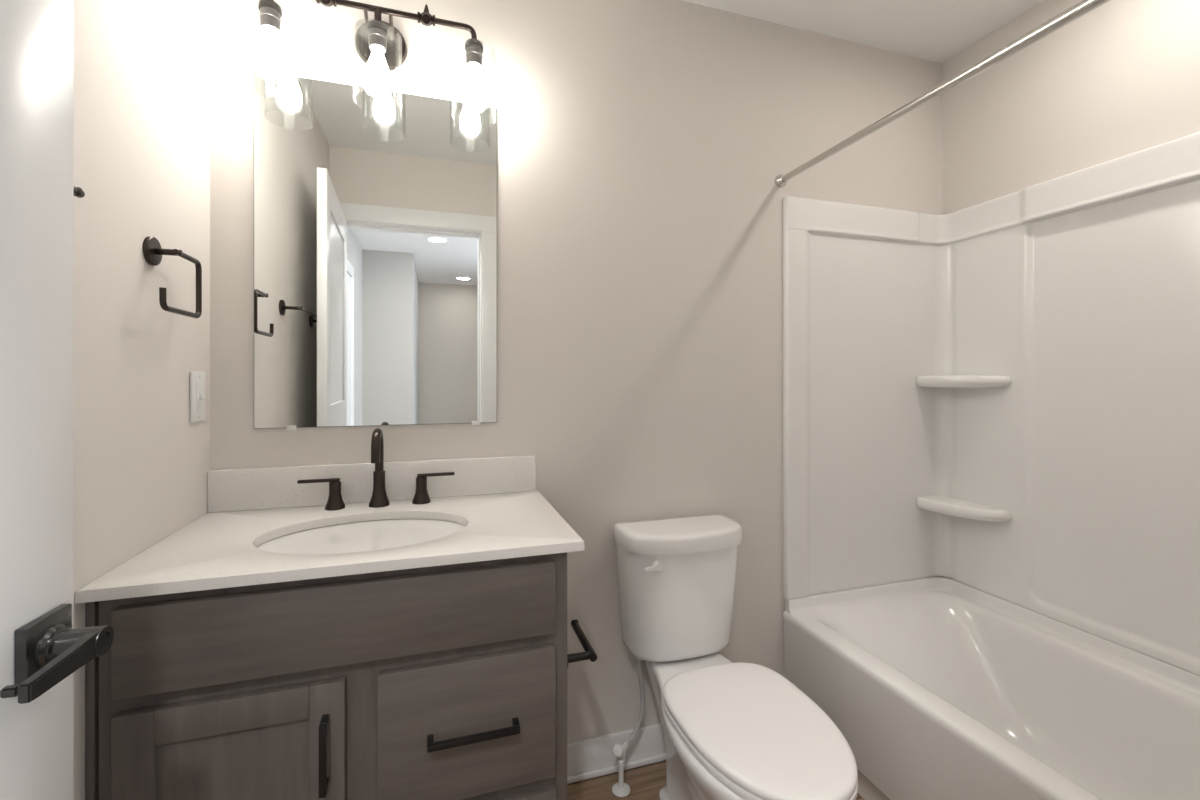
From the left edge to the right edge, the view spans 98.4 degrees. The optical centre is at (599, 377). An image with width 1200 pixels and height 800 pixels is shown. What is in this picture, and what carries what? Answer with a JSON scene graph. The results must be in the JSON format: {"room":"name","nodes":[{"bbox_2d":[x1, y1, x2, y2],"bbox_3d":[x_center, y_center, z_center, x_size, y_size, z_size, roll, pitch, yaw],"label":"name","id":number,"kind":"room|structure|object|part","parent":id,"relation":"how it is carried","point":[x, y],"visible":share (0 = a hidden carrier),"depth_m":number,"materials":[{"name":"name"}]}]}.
{"room":"bathroom","nodes":[
{"label":"bathroom","id":0,"kind":"room"},
{"bbox_2d":[73,0,209,799],"bbox_3d":[-0.799,-0.008,0.547,0.120,2.440,1.525,0,0,-18],"label":"wall","id":1,"kind":"structure","parent":0,"point":[141,68],"depth_m":0.96,"materials":[{"name":"white paint"}]},
{"bbox_2d":[73,186,84,197],"bbox_3d":[-0.678,-0.256,0.480,0.070,0.056,0.521,0,0,-18],"label":"towel bar","id":2,"kind":"object","parent":1,"relation":"attached to","point":[78,192],"visible":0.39,"depth_m":0.71,"materials":[{"name":"brown metal"}]},
{"bbox_3d":[-0.744,-0.256,0.703,0.063,0.012,0.012,0,0,-18],"label":"post","id":3,"kind":"part","parent":2,"relation":"part of","materials":[{"name":"brown metal"}]},
{"bbox_2d":[143,236,201,317],"bbox_3d":[-0.867,-0.203,1.045,0.052,0.150,0.166,0,0,-18],"label":"towel ring","id":4,"kind":"object","parent":1,"relation":"attached to","point":[153,252],"visible":1,"depth_m":1.02,"materials":[{"name":"brown metal"}]},
{"bbox_3d":[-0.858,-0.250,1.029,0.044,0.012,0.012,0,0,-18],"label":"post","id":5,"kind":"part","parent":4,"relation":"part of","materials":[{"name":"brown metal"}]},
{"bbox_2d":[190,371,205,422],"bbox_3d":[-0.941,0.044,1.220,0.016,0.118,0.074,0,0,-18],"label":"light switch","id":6,"kind":"object","parent":1,"relation":"attached to","point":[197,379],"visible":1,"depth_m":1.21,"materials":[{"name":"white plastic"}]},
{"bbox_3d":[-0.942,0.044,1.220,0.002,0.066,0.033,0,0,-18],"label":"toggle frame","id":7,"kind":"part","parent":6,"relation":"part of","materials":[{"name":"white plastic"}]},
{"bbox_2d":[210,0,941,742],"bbox_3d":[0.163,-0.008,1.714,2.660,2.440,0.120,0,0,-18],"label":"wall","id":8,"kind":"structure","parent":0,"point":[643,145],"depth_m":1.62,"materials":[{"name":"white paint"}]},
{"bbox_2d":[241,0,495,120],"bbox_3d":[-0.573,-0.841,1.341,0.595,0.280,0.147,0,0,-18],"label":"vanity light","id":9,"kind":"object","parent":8,"relation":"attached to","point":[379,44],"visible":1,"depth_m":1.32,"materials":[{"name":"brown metal"}]},
{"bbox_3d":[-0.797,-0.792,1.253,0.115,0.182,0.115,0,0,-18],"label":"lamp shade","id":10,"kind":"part","parent":9,"relation":"part of","materials":[{"name":"clear glass"}]},
{"bbox_2d":[258,0,281,35],"bbox_3d":[-0.797,-0.873,1.253,0.049,0.063,0.049,0,0,-18],"label":"socket","id":11,"kind":"object","parent":9,"relation":"attached to","point":[270,14],"depth_m":1.24,"materials":[{"name":"grey metal"}]},
{"bbox_3d":[-0.797,-0.786,1.253,0.060,0.111,0.060,0,0,-18],"label":"bulb","id":12,"kind":"part","parent":9,"relation":"part of","materials":[{"name":"white glass"}]},
{"bbox_2d":[367,20,387,53],"bbox_3d":[-0.569,-0.873,1.325,0.049,0.063,0.049,0,0,-18],"label":"socket","id":13,"kind":"object","parent":9,"relation":"attached to","point":[378,31],"depth_m":1.31,"materials":[{"name":"grey metal"}]},
{"bbox_3d":[-0.569,-0.792,1.325,0.115,0.182,0.115,0,0,-18],"label":"lamp shade","id":14,"kind":"part","parent":9,"relation":"part of","materials":[{"name":"clear glass"}]},
{"bbox_3d":[-0.569,-0.786,1.325,0.060,0.111,0.060,0,0,-18],"label":"bulb","id":15,"kind":"part","parent":9,"relation":"part of","materials":[{"name":"white glass"}]},
{"bbox_2d":[465,39,482,69],"bbox_3d":[-0.340,-0.873,1.398,0.049,0.063,0.049,0,0,-18],"label":"socket","id":16,"kind":"object","parent":9,"relation":"attached to","point":[473,47],"depth_m":1.38,"materials":[{"name":"grey metal"}]},
{"bbox_3d":[-0.340,-0.792,1.398,0.115,0.182,0.115,0,0,-18],"label":"lamp shade","id":17,"kind":"part","parent":9,"relation":"part of","materials":[{"name":"clear glass"}]},
{"bbox_3d":[-0.340,-0.786,1.398,0.060,0.111,0.060,0,0,-18],"label":"bulb","id":18,"kind":"part","parent":9,"relation":"part of","materials":[{"name":"white glass"}]},
{"bbox_2d":[208,455,534,512],"bbox_3d":[-0.580,0.280,1.405,0.814,0.103,0.018,0,0,-18],"label":"backsplash","id":19,"kind":"structure","parent":8,"relation":"attached to","point":[267,487],"depth_m":1.38,"materials":[{"name":"white stone"}]},
{"bbox_2d":[254,70,496,429],"bbox_3d":[-0.589,-0.324,1.408,0.610,0.918,0.008,0,0,-18],"label":"wall mirror","id":20,"kind":"object","parent":8,"relation":"attached to","point":[375,223],"visible":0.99,"depth_m":1.40,"materials":[{"name":"silver glass"}]},
{"bbox_2d":[567,723,665,783],"bbox_3d":[0.212,1.158,1.654,0.878,0.108,0.024,0,0,-18],"label":"baseboard","id":21,"kind":"structure","parent":8,"relation":"attached to","point":[589,758],"depth_m":1.59,"materials":[{"name":"white paint"}]},
{"bbox_2d":[775,0,1109,186],"bbox_3d":[0.855,-0.683,1.070,0.042,0.042,1.524,0,0,-18],"label":"shower curtain rod","id":22,"kind":"object","parent":8,"relation":"attached to","point":[1083,7],"visible":1,"depth_m":1.15,"materials":[{"name":"silver metal"}]},
{"bbox_2d":[567,760,864,799],"bbox_3d":[0.950,1.237,-1.092,2.853,0.050,5.945,0,0,-18],"label":"floor","id":23,"kind":"structure","parent":0,"point":[645,782],"depth_m":1.54,"materials":[{"name":"brown wood"}]},
{"bbox_2d":[85,552,566,799],"bbox_3d":[-0.511,0.782,1.154,0.794,0.860,0.537,0,0,-18],"label":"vanity cabinet","id":24,"kind":"object","parent":23,"relation":"on","point":[443,682],"visible":0.92,"depth_m":0.93,"materials":[{"name":"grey wood"}]},
{"bbox_3d":[-0.620,0.820,0.884,0.337,0.555,0.020,0,0,-18],"label":"door","id":25,"kind":"part","parent":24,"relation":"part of","materials":[{"name":"brown wood"}]},
{"bbox_3d":[-0.621,0.820,0.886,0.225,0.443,0.008,0,0,-18],"label":"door panel","id":26,"kind":"part","parent":24,"relation":"part of","materials":[{"name":"brown wood"}]},
{"bbox_3d":[-0.480,0.656,0.900,0.011,0.123,0.034,0,0,-18],"label":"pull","id":27,"kind":"part","parent":24,"relation":"part of","materials":[{"name":"black metal"}]},
{"bbox_2d":[75,490,583,603],"bbox_3d":[-0.501,0.342,1.173,0.824,0.020,0.508,0,0,-18],"label":"countertop","id":28,"kind":"structure","parent":24,"relation":"on","point":[217,550],"depth_m":1.03,"materials":[{"name":"white stone"}]},
{"bbox_2d":[256,519,464,553],"bbox_3d":[-0.509,0.431,1.135,0.466,0.156,0.344,0,0,-18],"label":"undermount sink","id":29,"kind":"object","parent":28,"relation":"in","point":[361,536],"visible":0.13,"depth_m":1.15,"materials":[{"name":"white ceramic"}]},
{"bbox_2d":[297,428,454,510],"bbox_3d":[-0.564,0.229,1.315,0.378,0.206,0.126,0,0,-18],"label":"faucet","id":30,"kind":"object","parent":28,"relation":"on","point":[379,498],"visible":1,"depth_m":1.33,"materials":[{"name":"brown metal"}]},
{"bbox_3d":[-0.710,0.260,1.309,0.096,0.008,0.011,0,0,-18],"label":"lever","id":31,"kind":"part","parent":30,"relation":"part of","materials":[{"name":"brown metal"}]},
{"bbox_3d":[-0.675,0.298,1.320,0.047,0.068,0.047,0,0,-18],"label":"handle","id":32,"kind":"part","parent":30,"relation":"part of","materials":[{"name":"brown metal"}]},
{"bbox_3d":[-0.564,0.229,1.315,0.051,0.206,0.126,0,0,-18],"label":"spout","id":33,"kind":"part","parent":30,"relation":"part of","materials":[{"name":"brown metal"}]},
{"bbox_3d":[-0.477,0.298,1.383,0.047,0.068,0.047,0,0,-18],"label":"handle","id":34,"kind":"part","parent":30,"relation":"part of","materials":[{"name":"brown metal"}]},
{"bbox_3d":[-0.441,0.260,1.394,0.096,0.008,0.011,0,0,-18],"label":"lever","id":35,"kind":"part","parent":30,"relation":"part of","materials":[{"name":"brown metal"}]},
{"bbox_3d":[-0.250,0.672,1.001,0.332,0.260,0.020,0,0,-18],"label":"drawer","id":36,"kind":"part","parent":24,"relation":"part of","materials":[{"name":"brown wood"}]},
{"bbox_3d":[-0.237,0.672,0.977,0.169,0.011,0.034,0,0,-18],"label":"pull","id":37,"kind":"part","parent":24,"relation":"part of","materials":[{"name":"black metal"}]},
{"bbox_3d":[-0.250,0.964,1.001,0.332,0.266,0.020,0,0,-18],"label":"drawer","id":38,"kind":"part","parent":24,"relation":"part of","materials":[{"name":"brown wood"}]},
{"bbox_2d":[567,619,596,668],"bbox_3d":[-0.065,0.605,1.187,0.075,0.044,0.177,0,0,-18],"label":"toilet paper holder","id":39,"kind":"object","parent":24,"relation":"attached to","point":[589,653],"visible":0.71,"depth_m":1.13,"materials":[{"name":"black metal"}]},
{"bbox_3d":[-0.046,0.605,1.124,0.058,0.016,0.016,0,0,-18],"label":"post","id":40,"kind":"part","parent":39,"relation":"part of","materials":[{"name":"black metal"}]},
{"bbox_2d":[612,657,644,796],"bbox_3d":[0.085,1.016,1.526,0.113,0.391,0.064,0,0,-18],"label":"water supply valve","id":41,"kind":"object","parent":23,"relation":"on","point":[620,789],"visible":0.97,"depth_m":1.52,"materials":[{"name":"white plastic"}]},
{"bbox_3d":[0.052,1.076,1.496,0.032,0.030,0.024,0,0,12],"label":"knob","id":42,"kind":"part","parent":41,"relation":"part of","materials":[{"name":"white plastic"}]},
{"bbox_2d":[614,514,857,799],"bbox_3d":[0.329,0.828,1.311,0.384,0.768,0.720,0,0,-18],"label":"toilet","id":43,"kind":"object","parent":23,"relation":"on","point":[740,730],"visible":1,"depth_m":1.35,"materials":[{"name":"white ceramic"}]},
{"bbox_3d":[0.147,0.524,1.438,0.059,0.026,0.022,0,0,-18],"label":"flush lever","id":44,"kind":"part","parent":43,"relation":"part of","materials":[{"name":"white plastic"}]},
{"bbox_3d":[0.248,0.657,1.567,0.369,0.326,0.184,0,0,-18],"label":"tank","id":45,"kind":"part","parent":43,"relation":"part of","materials":[{"name":"white ceramic"}]},
{"bbox_3d":[0.250,0.470,1.560,0.384,0.052,0.198,0,0,-18],"label":"tank lid","id":46,"kind":"part","parent":43,"relation":"part of","materials":[{"name":"white ceramic"}]},
{"bbox_3d":[0.331,1.020,1.305,0.373,0.385,0.677,0,0,-18],"label":"bowl","id":47,"kind":"part","parent":43,"relation":"part of","materials":[{"name":"white ceramic"}]},
{"bbox_3d":[0.365,0.818,1.195,0.352,0.016,0.476,0,0,-18],"label":"seat","id":48,"kind":"part","parent":43,"relation":"part of","materials":[{"name":"white plastic"}]},
{"bbox_3d":[0.365,0.797,1.195,0.350,0.022,0.474,0,0,-18],"label":"seat lid","id":49,"kind":"part","parent":43,"relation":"part of","materials":[{"name":"white plastic"}]},
{"bbox_2d":[783,576,1199,799],"bbox_3d":[1.212,0.989,1.184,0.735,0.446,1.518,0,0,-18],"label":"bathtub","id":50,"kind":"object","parent":23,"relation":"on","point":[937,688],"visible":0.92,"depth_m":1.50,"materials":[{"name":"white plastic"}]},
{"bbox_2d":[683,0,1042,62],"bbox_3d":[0.950,-1.253,-1.092,2.853,0.050,5.945,0,0,-18],"label":"ceiling","id":51,"kind":"structure","parent":0,"point":[932,30],"depth_m":1.77,"materials":[{"name":"white paint"}]},
{"bbox_2d":[942,0,1199,578],"bbox_3d":[1.622,-0.008,1.313,0.120,2.440,1.525,0,0,-18],"label":"wall","id":52,"kind":"structure","parent":0,"point":[1122,78],"depth_m":1.62,"materials":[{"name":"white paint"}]},
{"bbox_2d":[783,132,1199,675],"bbox_3d":[1.215,0.068,1.186,0.732,1.392,1.520,0,0,-18],"label":"tub surround","id":53,"kind":"object","parent":52,"relation":"attached to","point":[999,397],"visible":1,"depth_m":1.75,"materials":[{"name":"white plastic"}]},
{"bbox_2d":[916,495,1011,521],"bbox_3d":[1.299,0.475,1.863,0.128,0.046,0.255,0,0,-18],"label":"corner shelf","id":54,"kind":"object","parent":53,"relation":"attached to","point":[963,506],"depth_m":1.85,"materials":[{"name":"white plastic"}]},
{"bbox_2d":[916,375,1011,387],"bbox_3d":[1.299,0.013,1.863,0.128,0.046,0.255,0,0,-18],"label":"corner shelf","id":55,"kind":"object","parent":53,"relation":"attached to","point":[922,381],"depth_m":1.82,"materials":[{"name":"white plastic"}]},
{"bbox_3d":[0.631,-0.008,0.137,2.720,2.440,0.120,0,0,-18],"label":"wall","id":56,"kind":"structure","parent":0,"visible":0},
{"bbox_2d":[0,0,113,799],"bbox_3d":[-0.537,0.190,0.240,0.140,2.028,0.769,0,0,-14],"label":"door","id":57,"kind":"structure","parent":56,"relation":"in","point":[41,650],"depth_m":0.56,"materials":[{"name":"white paint"}]},
{"bbox_3d":[-0.605,0.293,0.565,0.011,0.068,0.065,0,0,-14],"label":"handle","id":58,"kind":"part","parent":57,"relation":"part of","materials":[{"name":"grey metal"}]},
{"bbox_3d":[-0.552,0.293,0.523,0.024,0.027,0.094,0,0,-14],"label":"lever","id":59,"kind":"part","parent":57,"relation":"part of","materials":[{"name":"grey metal"}]}
]}

